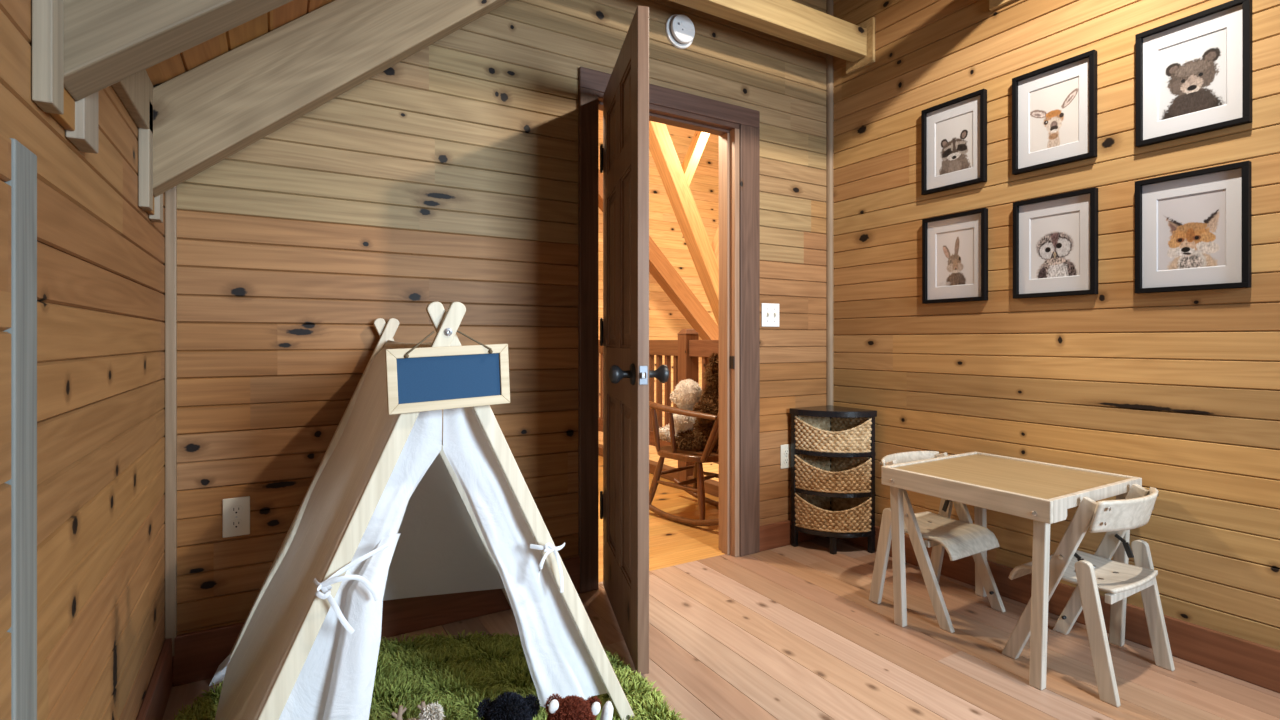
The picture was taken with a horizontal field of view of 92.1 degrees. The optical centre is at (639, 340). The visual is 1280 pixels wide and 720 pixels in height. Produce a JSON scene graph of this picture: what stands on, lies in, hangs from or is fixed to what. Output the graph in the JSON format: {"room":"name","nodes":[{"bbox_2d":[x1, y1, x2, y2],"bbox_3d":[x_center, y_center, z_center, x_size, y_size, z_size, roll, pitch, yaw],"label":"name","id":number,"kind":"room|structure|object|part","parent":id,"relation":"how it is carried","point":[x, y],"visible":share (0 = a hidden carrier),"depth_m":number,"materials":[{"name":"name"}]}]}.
{"room":"children's room","nodes":[
{"label":"children's room","id":0,"kind":"room"},
{"bbox_2d":[0,0,164,719],"bbox_3d":[-0.365,0.180,0.015,0.060,1.700,4.400,0,0,-31],"label":"wall","id":1,"kind":"structure","parent":0,"point":[101,256],"depth_m":1.11,"materials":[{"name":"brown wood"}]},
{"bbox_2d":[0,131,36,719],"bbox_3d":[-0.596,0.400,0.487,0.021,1.261,0.646,0,0,-31],"label":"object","id":2,"kind":"structure","parent":1,"relation":"in","point":[18,164],"depth_m":0.71,"materials":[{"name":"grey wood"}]},
{"bbox_3d":[-0.577,0.385,0.452,0.018,1.231,0.568,0,0,-31],"label":"panel","id":3,"kind":"part","parent":2,"relation":"part of","materials":[{"name":"grey paint"}]},
{"bbox_2d":[111,70,153,132],"bbox_3d":[-1.084,-0.567,1.304,0.022,0.127,1.250,0,0,-31],"label":"trim","id":4,"kind":"structure","parent":1,"relation":"attached to","point":[135,92],"depth_m":1.37,"materials":[{"name":"beige wood"}]},
{"bbox_2d":[136,638,171,719],"bbox_3d":[-0.306,0.956,-0.008,0.018,0.148,4.300,0,0,-31],"label":"baseboard","id":5,"kind":"structure","parent":1,"relation":"attached to","point":[154,703],"depth_m":1.64,"materials":[{"name":"brown wood"}]},
{"bbox_2d":[145,0,334,86],"bbox_3d":[0.889,-1.785,0.750,3.024,2.477,4.420,0,0,-31],"label":"ceiling","id":6,"kind":"structure","parent":0,"point":[168,69],"depth_m":1.56,"materials":[{"name":"brown wood"}]},
{"bbox_2d":[32,0,292,153],"bbox_3d":[0.304,-1.572,1.616,2.725,2.518,0.243,0,0,-31],"label":"rafter","id":7,"kind":"object","parent":6,"relation":"attached to","point":[81,48],"visible":1,"depth_m":0.91,"materials":[{"name":"brown wood"}]},
{"bbox_2d":[138,0,510,222],"bbox_3d":[-0.068,-1.572,2.241,2.725,2.518,0.198,0,0,-31],"label":"rafter","id":8,"kind":"object","parent":6,"relation":"attached to","point":[210,112],"visible":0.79,"depth_m":1.65,"materials":[{"name":"brown wood"}]},
{"bbox_2d":[164,0,825,634],"bbox_3d":[-0.228,-0.920,2.598,2.856,3.900,0.100,0,0,-31],"label":"wall","id":9,"kind":"structure","parent":0,"point":[448,174],"depth_m":2.24,"materials":[{"name":"brown wood"}]},
{"bbox_2d":[165,186,176,656],"bbox_3d":[-1.396,0.155,1.835,0.028,1.570,0.018,0,0,-31],"label":"trim","id":10,"kind":"structure","parent":9,"relation":"attached to","point":[171,194],"depth_m":1.83,"materials":[{"name":"beige wood"}]},
{"bbox_2d":[222,496,249,537],"bbox_3d":[-1.258,0.550,1.922,0.072,0.120,0.009,0,0,-31],"label":"wall outlet","id":11,"kind":"object","parent":9,"relation":"attached to","point":[235,511],"visible":1,"depth_m":1.92,"materials":[{"name":"beige plastic"}]},
{"bbox_2d":[230,505,242,514],"bbox_3d":[-1.257,0.528,1.920,0.033,0.027,0.004,0,0,-31],"label":"receptacle","id":12,"kind":"object","parent":11,"relation":"attached to","point":[234,509],"depth_m":1.92,"materials":[{"name":"beige plastic"}]},
{"bbox_2d":[230,519,242,528],"bbox_3d":[-1.257,0.572,1.920,0.033,0.027,0.004,0,0,-31],"label":"receptacle","id":13,"kind":"object","parent":11,"relation":"attached to","point":[234,523],"depth_m":1.92,"materials":[{"name":"beige plastic"}]},
{"bbox_2d":[172,556,579,686],"bbox_3d":[-0.820,0.956,2.178,1.333,0.148,0.018,0,0,-31],"label":"baseboard","id":14,"kind":"structure","parent":9,"relation":"attached to","point":[198,655],"depth_m":2.15,"materials":[{"name":"brown wood"}]},
{"bbox_2d":[578,87,759,592],"bbox_3d":[0.164,-0.001,2.761,0.961,2.062,0.022,0,0,-31],"label":"trim","id":15,"kind":"structure","parent":9,"relation":"attached to","point":[588,99],"depth_m":2.54,"materials":[{"name":"brown wood"}]},
{"bbox_2d":[600,6,668,674],"bbox_3d":[-0.062,-0.001,2.207,0.190,2.022,0.725,0,0,-12],"label":"door","id":16,"kind":"structure","parent":15,"relation":"attached to","point":[624,151],"depth_m":2.02,"materials":[{"name":"brown wood"}]},
{"bbox_3d":[-0.058,0.105,1.914,0.077,0.068,0.068,0,0,-12],"label":"knob","id":17,"kind":"part","parent":16,"relation":"part of","materials":[{"name":"black metal"}]},
{"bbox_3d":[0.011,0.105,1.864,0.026,0.058,0.003,0,0,-12],"label":"latch plate","id":18,"kind":"part","parent":16,"relation":"part of","materials":[{"name":"silver metal"}]},
{"bbox_3d":[0.053,0.105,1.937,0.077,0.068,0.068,0,0,-12],"label":"knob","id":19,"kind":"part","parent":16,"relation":"part of","materials":[{"name":"black metal"}]},
{"bbox_2d":[578,67,759,127],"bbox_3d":[0.164,-1.074,2.761,0.961,0.084,0.022,0,0,-31],"label":"trim","id":20,"kind":"structure","parent":9,"relation":"attached to","point":[588,78],"depth_m":2.77,"materials":[{"name":"brown wood"}]},
{"bbox_2d":[599,92,739,134],"bbox_3d":[0.119,-1.025,2.807,0.775,0.054,0.127,0,0,-31],"label":"trim","id":21,"kind":"structure","parent":9,"relation":"attached to","point":[659,114],"depth_m":2.83,"materials":[{"name":"brown wood"}]},
{"bbox_2d":[665,14,694,48],"bbox_3d":[0.187,-1.390,2.761,0.148,0.148,0.046,0,0,-31],"label":"smoke detector","id":22,"kind":"object","parent":9,"relation":"attached to","point":[679,29],"visible":1,"depth_m":2.74,"materials":[{"name":"white plastic"}]},
{"bbox_2d":[719,128,738,556],"bbox_3d":[0.119,0.010,2.807,0.779,2.040,0.127,0,0,-31],"label":"trim","id":23,"kind":"structure","parent":9,"relation":"attached to","point":[728,142],"depth_m":2.96,"materials":[{"name":"brown wood"}]},
{"bbox_3d":[0.440,0.105,2.947,0.004,0.060,0.032,0,0,-31],"label":"strike plate","id":24,"kind":"part","parent":23,"relation":"part of","materials":[{"name":"black metal"}]},
{"bbox_2d":[761,303,778,326],"bbox_3d":[0.650,-0.126,3.053,0.116,0.116,0.017,0,0,-31],"label":"light switch","id":25,"kind":"object","parent":9,"relation":"attached to","point":[769,311],"visible":1,"depth_m":3.05,"materials":[{"name":"white plastic"}]},
{"bbox_2d":[780,444,790,468],"bbox_3d":[0.737,0.584,3.109,0.072,0.120,0.009,0,0,-31],"label":"wall outlet","id":26,"kind":"object","parent":9,"relation":"attached to","point":[785,450],"visible":0.94,"depth_m":3.10,"materials":[{"name":"beige plastic"}]},
{"bbox_2d":[760,520,823,551],"bbox_3d":[0.793,0.969,3.137,0.510,0.122,0.018,0,0,-31],"label":"baseboard","id":27,"kind":"structure","parent":9,"relation":"attached to","point":[778,534],"depth_m":3.06,"materials":[{"name":"brown wood"}]},
{"bbox_2d":[826,0,833,404],"bbox_3d":[1.006,-0.970,3.270,0.044,3.800,0.044,0,0,-31],"label":"trim","id":28,"kind":"structure","parent":9,"relation":"attached to","point":[829,3],"depth_m":3.25,"materials":[{"name":"beige wood"}]},
{"bbox_2d":[599,110,718,481],"bbox_3d":[0.188,-0.220,8.291,9.200,7.900,0.060,0,0,-31],"label":"wall","id":29,"kind":"structure","parent":0,"point":[666,321],"depth_m":8.42,"materials":[{"name":"brown wood"}]},
{"bbox_2d":[162,455,1279,719],"bbox_3d":[0.088,1.045,2.135,2.986,0.030,7.620,0,0,-31],"label":"floor","id":30,"kind":"structure","parent":0,"point":[788,632],"depth_m":2.05,"materials":[{"name":"brown wood"}]},
{"bbox_2d":[172,629,687,719],"bbox_3d":[-0.515,1.014,1.558,1.214,0.072,1.305,0,0,-35],"label":"shag rug","id":31,"kind":"object","parent":30,"relation":"on","point":[459,673],"visible":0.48,"depth_m":1.81,"materials":[{"name":"green carpet"}]},
{"bbox_2d":[391,701,445,719],"bbox_3d":[-0.485,0.888,1.312,0.148,0.202,0.163,0,0,-21],"label":"deer","id":32,"kind":"object","parent":31,"relation":"on","point":[431,711],"visible":1,"depth_m":1.34},
{"bbox_2d":[209,302,633,719],"bbox_3d":[-0.648,0.471,1.738,1.021,1.117,0.923,0,0,-31],"label":"tent","id":33,"kind":"object","parent":31,"relation":"on","point":[436,502],"visible":0.87,"depth_m":1.50,"materials":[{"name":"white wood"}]},
{"bbox_2d":[279,410,441,719],"bbox_3d":[-0.656,0.495,1.312,0.460,1.020,0.028,0,0,-31],"label":"curtain","id":34,"kind":"object","parent":33,"relation":"hanging from","point":[308,698],"depth_m":1.35,"materials":[{"name":"white fabric"}]},
{"bbox_2d":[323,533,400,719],"bbox_3d":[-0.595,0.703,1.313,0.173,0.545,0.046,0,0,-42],"label":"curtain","id":35,"kind":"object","parent":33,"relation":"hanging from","point":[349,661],"depth_m":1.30,"materials":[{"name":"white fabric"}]},
{"bbox_2d":[385,330,509,414],"bbox_3d":[-0.421,0.066,1.369,0.270,0.180,0.029,0,0,-31],"label":"chalkboard sign","id":36,"kind":"object","parent":33,"relation":"hanging from","point":[448,377],"visible":1,"depth_m":1.36,"materials":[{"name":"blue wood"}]},
{"bbox_3d":[-0.481,0.008,1.339,0.019,0.059,0.071,0,0,39],"label":"cord","id":37,"kind":"part","parent":36,"relation":"part of","materials":[{"name":"fabric"}]},
{"bbox_3d":[-0.374,0.003,1.396,0.078,0.054,0.019,0,0,-23],"label":"cord","id":38,"kind":"part","parent":36,"relation":"part of","materials":[{"name":"fabric"}]},
{"bbox_2d":[443,407,606,707],"bbox_3d":[-0.258,0.468,1.538,0.461,0.965,0.035,0,0,-30],"label":"curtain","id":39,"kind":"object","parent":33,"relation":"hanging from","point":[559,659],"depth_m":1.52,"materials":[{"name":"white fabric"}]},
{"bbox_2d":[476,691,540,719],"bbox_3d":[-0.275,0.868,1.286,0.138,0.240,0.178,0,0,-9],"label":"plush bear","id":40,"kind":"object","parent":31,"relation":"on","point":[511,706],"visible":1,"depth_m":1.30},
{"bbox_2d":[544,693,613,719],"bbox_3d":[-0.156,0.868,1.294,0.150,0.239,0.218,0,0,16],"label":"plush cub","id":41,"kind":"object","parent":31,"relation":"on","point":[575,707],"visible":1,"depth_m":1.30,"materials":[{"name":"brown fabric"}]},
{"bbox_2d":[599,329,718,496],"bbox_3d":[0.127,0.474,4.776,0.116,1.112,2.840,0,0,-31],"label":"stair railing","id":42,"kind":"object","parent":30,"relation":"on","point":[686,351],"visible":0.17,"depth_m":4.52,"materials":[{"name":"brown wood"}]},
{"bbox_3d":[-0.113,0.760,5.179,0.060,0.110,1.682,0,0,-31],"label":"rail","id":43,"kind":"part","parent":42,"relation":"part of","materials":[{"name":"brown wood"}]},
{"bbox_3d":[-0.113,0.054,5.179,0.064,0.116,1.682,0,0,-31],"label":"rail","id":44,"kind":"part","parent":42,"relation":"part of","materials":[{"name":"brown wood"}]},
{"bbox_3d":[0.155,0.992,4.729,0.090,0.074,2.730,0,0,-31],"label":"shoe rail","id":45,"kind":"part","parent":42,"relation":"part of","materials":[{"name":"brown wood"}]},
{"bbox_3d":[0.344,0.492,4.410,0.110,1.075,0.108,0,0,-31],"label":"newel post","id":46,"kind":"part","parent":42,"relation":"part of","materials":[{"name":"brown wood"}]},
{"bbox_3d":[0.612,0.054,3.959,0.064,0.116,0.940,0,0,-31],"label":"rail","id":47,"kind":"part","parent":42,"relation":"part of","materials":[{"name":"brown wood"}]},
{"bbox_2d":[649,401,718,525],"bbox_3d":[0.408,0.486,3.579,0.538,1.087,0.952,0,0,-44],"label":"rocking chair","id":48,"kind":"object","parent":30,"relation":"on","point":[707,455],"visible":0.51,"depth_m":3.48,"materials":[{"name":"brown wood"}]},
{"bbox_3d":[0.093,0.515,3.578,0.052,0.262,0.033,0,0,-44],"label":"arm post","id":49,"kind":"part","parent":48,"relation":"part of","materials":[{"name":"brown wood"}]},
{"bbox_3d":[0.094,0.823,3.640,0.116,0.322,0.042,0,0,19],"label":"leg","id":50,"kind":"part","parent":48,"relation":"part of","materials":[{"name":"brown wood"}]},
{"bbox_3d":[0.183,0.520,3.487,0.044,0.252,0.028,0,0,-44],"label":"arm post","id":51,"kind":"part","parent":48,"relation":"part of","materials":[{"name":"brown wood"}]},
{"bbox_3d":[0.209,0.386,3.444,0.530,0.074,0.038,0,0,43],"label":"armrest","id":52,"kind":"part","parent":48,"relation":"part of","materials":[{"name":"brown wood"}]},
{"bbox_3d":[0.361,0.653,3.629,0.470,0.036,0.430,0,0,-44],"label":"seat","id":53,"kind":"part","parent":48,"relation":"part of","materials":[{"name":"brown wood"}]},
{"bbox_2d":[670,352,718,451],"bbox_3d":[0.408,0.367,3.623,0.384,0.609,0.425,0,0,-44],"label":"teddy bear","id":54,"kind":"object","parent":48,"relation":"on","point":[695,440],"visible":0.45,"depth_m":3.49},
{"bbox_2d":[659,379,702,442],"bbox_3d":[0.273,0.422,3.682,0.328,0.391,0.281,0,0,19],"label":"lamb","id":55,"kind":"object","parent":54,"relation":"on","point":[687,392],"visible":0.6,"depth_m":3.61,"materials":[{"name":"white fabric"}]},
{"bbox_3d":[0.361,0.823,3.896,0.042,0.322,0.116,0,0,-17],"label":"leg","id":56,"kind":"part","parent":48,"relation":"part of","materials":[{"name":"brown wood"}]},
{"bbox_3d":[0.336,0.829,3.388,0.042,0.332,0.090,0,0,-14],"label":"leg","id":57,"kind":"part","parent":48,"relation":"part of","materials":[{"name":"brown wood"}]},
{"bbox_3d":[0.442,0.340,3.244,0.033,0.645,0.332,0,0,-41],"label":"post","id":58,"kind":"part","parent":48,"relation":"part of","materials":[{"name":"brown wood"}]},
{"bbox_2d":[789,405,876,554],"bbox_3d":[0.950,0.685,3.042,0.293,0.690,0.293,0,0,-31],"label":"corner shelf","id":59,"kind":"object","parent":30,"relation":"on","point":[830,411],"visible":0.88,"depth_m":2.99,"materials":[{"name":"black paint"}]},
{"bbox_3d":[0.775,0.699,3.089,0.024,0.662,0.026,0,0,-31],"label":"post","id":60,"kind":"part","parent":59,"relation":"part of","materials":[{"name":"black paint"}]},
{"bbox_3d":[0.995,0.699,3.220,0.026,0.662,0.026,0,0,-31],"label":"post","id":61,"kind":"part","parent":59,"relation":"part of","materials":[{"name":"black paint"}]},
{"bbox_2d":[794,454,871,493],"bbox_3d":[0.948,0.652,3.031,0.267,0.169,0.268,0,0,-31],"label":"wicker basket","id":62,"kind":"object","parent":59,"relation":"on","point":[813,473],"visible":0.98,"depth_m":3.00,"materials":[{"name":"beige wicker"}]},
{"bbox_2d":[794,415,871,452],"bbox_3d":[0.948,0.458,3.031,0.267,0.169,0.268,0,0,-31],"label":"wicker basket","id":63,"kind":"object","parent":59,"relation":"on","point":[846,435],"visible":0.98,"depth_m":3.00,"materials":[{"name":"beige wicker"}]},
{"bbox_2d":[794,493,871,532],"bbox_3d":[0.948,0.842,3.031,0.267,0.169,0.268,0,0,-31],"label":"wicker basket","id":64,"kind":"object","parent":59,"relation":"on","point":[846,515],"visible":0.94,"depth_m":3.00,"materials":[{"name":"beige wicker"}]},
{"bbox_3d":[0.951,0.937,3.048,0.285,0.022,0.285,0,0,-31],"label":"shelf","id":65,"kind":"part","parent":59,"relation":"part of","materials":[{"name":"black paint"}]},
{"bbox_3d":[0.951,0.746,3.048,0.285,0.020,0.285,0,0,-31],"label":"shelf","id":66,"kind":"part","parent":59,"relation":"part of","materials":[{"name":"black paint"}]},
{"bbox_3d":[0.951,0.552,3.048,0.285,0.020,0.285,0,0,-31],"label":"shelf","id":67,"kind":"part","parent":59,"relation":"part of","materials":[{"name":"black paint"}]},
{"bbox_3d":[1.126,0.699,3.000,0.026,0.662,0.024,0,0,-31],"label":"post","id":68,"kind":"part","parent":59,"relation":"part of","materials":[{"name":"black paint"}]},
{"bbox_2d":[869,451,1005,632],"bbox_3d":[1.157,0.746,2.401,0.389,0.568,0.338,0,0,-31],"label":"child chair","id":69,"kind":"object","parent":30,"relation":"on","point":[963,538],"visible":0.77,"depth_m":2.37,"materials":[{"name":"brown wood"}]},
{"bbox_3d":[0.943,0.838,2.402,0.021,0.384,0.110,0,0,-31],"label":"leg","id":70,"kind":"part","parent":69,"relation":"part of","materials":[{"name":"brown wood"}]},
{"bbox_3d":[1.092,0.512,2.510,0.358,0.100,0.085,0,0,-31],"label":"backrest","id":71,"kind":"part","parent":69,"relation":"part of","materials":[{"name":"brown wood"}]},
{"bbox_3d":[1.034,0.747,2.292,0.021,0.567,0.277,0,0,-31],"label":"leg","id":72,"kind":"part","parent":69,"relation":"part of","materials":[{"name":"brown wood"}]},
{"bbox_3d":[1.185,0.752,2.354,0.295,0.024,0.018,0,0,-31],"label":"seat rail","id":73,"kind":"part","parent":69,"relation":"part of","materials":[{"name":"brown wood"}]},
{"bbox_3d":[1.259,0.838,2.591,0.021,0.384,0.110,0,0,-31],"label":"leg","id":74,"kind":"part","parent":69,"relation":"part of","materials":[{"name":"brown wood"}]},
{"bbox_3d":[1.159,0.752,2.398,0.296,0.067,0.312,0,0,-31],"label":"seat","id":75,"kind":"part","parent":69,"relation":"part of","materials":[{"name":"brown wood"}]},
{"bbox_3d":[1.312,0.747,2.458,0.021,0.567,0.277,0,0,-31],"label":"leg","id":76,"kind":"part","parent":69,"relation":"part of","materials":[{"name":"brown wood"}]},
{"bbox_2d":[882,452,1141,689],"bbox_3d":[1.279,0.745,2.156,0.593,0.571,0.571,0,0,-31],"label":"table","id":77,"kind":"object","parent":30,"relation":"on","point":[1042,493],"visible":0.92,"depth_m":2.06,"materials":[{"name":"brown wood"}]},
{"bbox_3d":[0.936,0.755,2.235,0.042,0.550,0.046,0,0,-31],"label":"leg","id":78,"kind":"part","parent":77,"relation":"part of","materials":[{"name":"brown wood"}]},
{"bbox_3d":[1.380,0.755,2.498,0.034,0.550,0.046,0,0,-31],"label":"leg","id":79,"kind":"part","parent":77,"relation":"part of","materials":[{"name":"brown wood"}]},
{"bbox_3d":[1.182,0.755,1.822,0.042,0.550,0.056,0,0,-31],"label":"leg","id":80,"kind":"part","parent":77,"relation":"part of","materials":[{"name":"brown wood"}]},
{"bbox_3d":[1.625,0.755,2.086,0.034,0.550,0.056,0,0,-31],"label":"leg","id":81,"kind":"part","parent":77,"relation":"part of","materials":[{"name":"brown wood"}]},
{"bbox_2d":[1002,484,1174,706],"bbox_3d":[1.422,0.746,1.970,0.389,0.568,0.338,0,0,-31],"label":"child chair","id":82,"kind":"object","parent":30,"relation":"on","point":[1091,573],"visible":0.89,"depth_m":1.87,"materials":[{"name":"brown wood"}]},
{"bbox_3d":[1.267,0.747,1.914,0.021,0.567,0.277,0,0,-31],"label":"leg","id":83,"kind":"part","parent":82,"relation":"part of","materials":[{"name":"brown wood"}]},
{"bbox_3d":[1.420,0.752,1.973,0.296,0.067,0.312,0,0,-31],"label":"seat","id":84,"kind":"part","parent":82,"relation":"part of","materials":[{"name":"brown wood"}]},
{"bbox_3d":[1.320,0.838,1.781,0.021,0.384,0.110,0,0,-31],"label":"leg","id":85,"kind":"part","parent":82,"relation":"part of","materials":[{"name":"brown wood"}]},
{"bbox_3d":[1.545,0.747,2.079,0.021,0.567,0.277,0,0,-31],"label":"leg","id":86,"kind":"part","parent":82,"relation":"part of","materials":[{"name":"brown wood"}]},
{"bbox_3d":[1.487,0.512,1.861,0.358,0.100,0.085,0,0,-31],"label":"backrest","id":87,"kind":"part","parent":82,"relation":"part of","materials":[{"name":"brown wood"}]},
{"bbox_3d":[1.484,0.751,1.865,0.295,0.026,0.018,0,0,-31],"label":"seat rail","id":88,"kind":"part","parent":82,"relation":"part of","materials":[{"name":"brown wood"}]},
{"bbox_3d":[1.637,0.838,1.969,0.021,0.384,0.110,0,0,-31],"label":"leg","id":89,"kind":"part","parent":82,"relation":"part of","materials":[{"name":"brown wood"}]},
{"bbox_2d":[833,0,1279,649],"bbox_3d":[2.107,-0.945,1.486,0.060,3.950,4.400,0,0,-31],"label":"wall","id":90,"kind":"structure","parent":0,"point":[1178,392],"depth_m":2.28,"materials":[{"name":"brown wood"}]},
{"bbox_2d":[670,0,874,73],"bbox_3d":[0.363,-1.476,2.652,1.743,0.219,0.167,0,0,-31],"label":"tie beam","id":91,"kind":"structure","parent":90,"relation":"attached to","point":[789,20],"depth_m":2.84,"materials":[{"name":"beige wood"}]},
{"bbox_2d":[921,89,986,194],"bbox_3d":[1.354,-0.848,2.668,0.026,0.380,0.285,0,0,-31],"label":"framed picture","id":92,"kind":"object","parent":90,"relation":"attached to","point":[953,132],"visible":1,"depth_m":2.66,"materials":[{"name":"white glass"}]},
{"bbox_2d":[936,112,972,175],"bbox_3d":[1.359,-0.848,2.671,0.001,0.240,0.175,0,0,-31],"label":"print","id":93,"kind":"object","parent":92,"relation":"attached to","point":[954,136],"depth_m":2.67},
{"bbox_2d":[922,208,987,303],"bbox_3d":[1.356,-0.356,2.664,0.026,0.380,0.285,0,0,-31],"label":"framed picture","id":94,"kind":"object","parent":90,"relation":"attached to","point":[954,246],"visible":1,"depth_m":2.66,"materials":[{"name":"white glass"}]},
{"bbox_2d":[937,228,973,286],"bbox_3d":[1.361,-0.356,2.668,0.001,0.240,0.175,0,0,-31],"label":"print","id":95,"kind":"object","parent":94,"relation":"attached to","point":[955,249],"depth_m":2.66},
{"bbox_2d":[989,0,1013,10],"bbox_3d":[0.733,-1.465,2.017,1.756,0.220,0.167,0,0,-31],"label":"tie beam","id":96,"kind":"structure","parent":90,"relation":"attached to","point":[993,4],"depth_m":2.50,"materials":[{"name":"beige wood"}]},
{"bbox_2d":[1012,50,1096,174],"bbox_3d":[1.556,-0.848,2.326,0.026,0.380,0.285,0,0,-31],"label":"framed picture","id":97,"kind":"object","parent":90,"relation":"attached to","point":[1054,106],"visible":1,"depth_m":2.32,"materials":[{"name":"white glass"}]},
{"bbox_2d":[1030,77,1078,152],"bbox_3d":[1.562,-0.848,2.330,0.001,0.240,0.175,0,0,-31],"label":"print","id":98,"kind":"object","parent":97,"relation":"attached to","point":[1054,109],"depth_m":2.33},
{"bbox_2d":[1013,187,1097,298],"bbox_3d":[1.558,-0.356,2.324,0.026,0.380,0.285,0,0,-31],"label":"framed picture","id":99,"kind":"object","parent":90,"relation":"attached to","point":[1055,237],"visible":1,"depth_m":2.32,"materials":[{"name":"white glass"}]},
{"bbox_2d":[1031,211,1078,278],"bbox_3d":[1.564,-0.356,2.327,0.001,0.240,0.175,0,0,-31],"label":"print","id":100,"kind":"object","parent":99,"relation":"attached to","point":[1054,238],"depth_m":2.32},
{"bbox_2d":[838,526,1279,692],"bbox_3d":[2.103,0.969,1.415,0.018,0.122,4.282,0,0,-31],"label":"baseboard","id":101,"kind":"structure","parent":90,"relation":"attached to","point":[1245,660],"depth_m":2.01,"materials":[{"name":"brown wood"}]},
{"bbox_2d":[1135,161,1250,293],"bbox_3d":[1.764,-0.350,1.978,0.026,0.380,0.285,0,0,-31],"label":"framed picture","id":102,"kind":"object","parent":90,"relation":"attached to","point":[1193,228],"visible":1,"depth_m":1.97,"materials":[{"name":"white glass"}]},
{"bbox_2d":[1158,190,1224,270],"bbox_3d":[1.769,-0.350,1.982,0.001,0.240,0.175,0,0,-31],"label":"print","id":103,"kind":"object","parent":102,"relation":"attached to","point":[1191,228],"depth_m":1.98},
{"bbox_2d":[1135,0,1251,147],"bbox_3d":[1.765,-0.848,1.977,0.026,0.380,0.285,0,0,-31],"label":"framed picture","id":104,"kind":"object","parent":90,"relation":"attached to","point":[1193,73],"visible":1,"depth_m":1.97,"materials":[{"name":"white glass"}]},
{"bbox_2d":[1159,29,1225,120],"bbox_3d":[1.770,-0.848,1.980,0.001,0.240,0.175,0,0,-31],"label":"print","id":105,"kind":"object","parent":104,"relation":"attached to","point":[1192,73],"depth_m":1.98},
{"bbox_3d":[1.377,-4.200,6.293,9.320,0.060,4.710,0,0,-31],"label":"ceiling","id":106,"kind":"structure","parent":0,"visible":0},
{"bbox_2d":[599,170,718,339],"bbox_3d":[0.753,-0.265,7.777,7.665,7.924,0.200,0,0,-31],"label":"roof truss","id":107,"kind":"object","parent":106,"relation":"attached to","point":[661,269],"visible":0.2,"depth_m":7.53,"materials":[{"name":"brown wood"}]},
{"bbox_2d":[649,121,718,326],"bbox_3d":[0.879,-0.265,6.340,3.958,7.856,0.170,0,0,-31],"label":"roof truss","id":108,"kind":"object","parent":106,"relation":"attached to","point":[676,179],"visible":0.41,"depth_m":6.05,"materials":[{"name":"beige wood"}]}
]}

